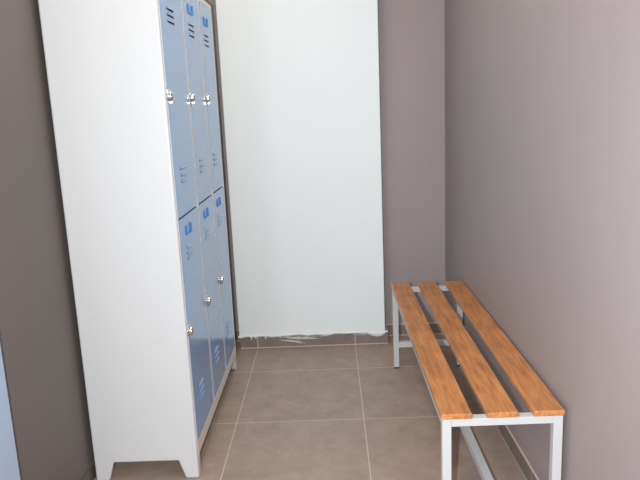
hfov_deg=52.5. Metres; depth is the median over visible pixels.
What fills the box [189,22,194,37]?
vent
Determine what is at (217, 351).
vent
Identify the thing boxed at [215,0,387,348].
wall panel
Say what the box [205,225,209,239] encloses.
vent
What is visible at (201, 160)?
vent
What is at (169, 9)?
vent
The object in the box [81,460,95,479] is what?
baseboard
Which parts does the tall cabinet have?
door, door, frame, door, door, door, panel, door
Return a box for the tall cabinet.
[38,0,236,479]
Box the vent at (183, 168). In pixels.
[180,165,186,182]
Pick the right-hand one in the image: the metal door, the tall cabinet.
the tall cabinet
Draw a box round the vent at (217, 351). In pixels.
[215,345,219,364]
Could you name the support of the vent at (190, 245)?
attached to the tall cabinet
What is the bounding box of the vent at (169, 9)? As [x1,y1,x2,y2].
[166,6,173,24]
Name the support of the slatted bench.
on the floor
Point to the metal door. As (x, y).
(9, 468)
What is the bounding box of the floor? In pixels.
[94,334,525,479]
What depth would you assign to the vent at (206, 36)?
2.87 m
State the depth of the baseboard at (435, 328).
3.76 m
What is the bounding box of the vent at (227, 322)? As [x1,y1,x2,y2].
[226,321,229,337]
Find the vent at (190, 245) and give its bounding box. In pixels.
[187,242,193,259]
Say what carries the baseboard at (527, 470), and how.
attached to the wall at (542, 97)
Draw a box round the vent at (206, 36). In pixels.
[204,34,208,46]
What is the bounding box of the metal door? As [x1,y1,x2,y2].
[0,346,20,479]
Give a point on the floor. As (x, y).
(332, 412)
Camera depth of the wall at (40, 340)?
2.02 m
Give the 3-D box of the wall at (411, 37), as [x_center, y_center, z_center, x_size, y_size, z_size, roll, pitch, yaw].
[-0.057,-0.714,3.575,1.892,2.600,0.120,-2,12,1]
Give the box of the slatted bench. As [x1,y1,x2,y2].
[391,281,564,479]
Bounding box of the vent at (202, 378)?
[199,376,204,400]
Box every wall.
[0,0,93,479]
[205,0,444,329]
[444,0,639,479]
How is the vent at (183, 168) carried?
attached to the tall cabinet
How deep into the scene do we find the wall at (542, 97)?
1.90 m
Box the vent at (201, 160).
[199,158,204,172]
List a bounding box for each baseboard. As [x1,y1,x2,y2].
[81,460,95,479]
[234,322,442,340]
[496,425,538,479]

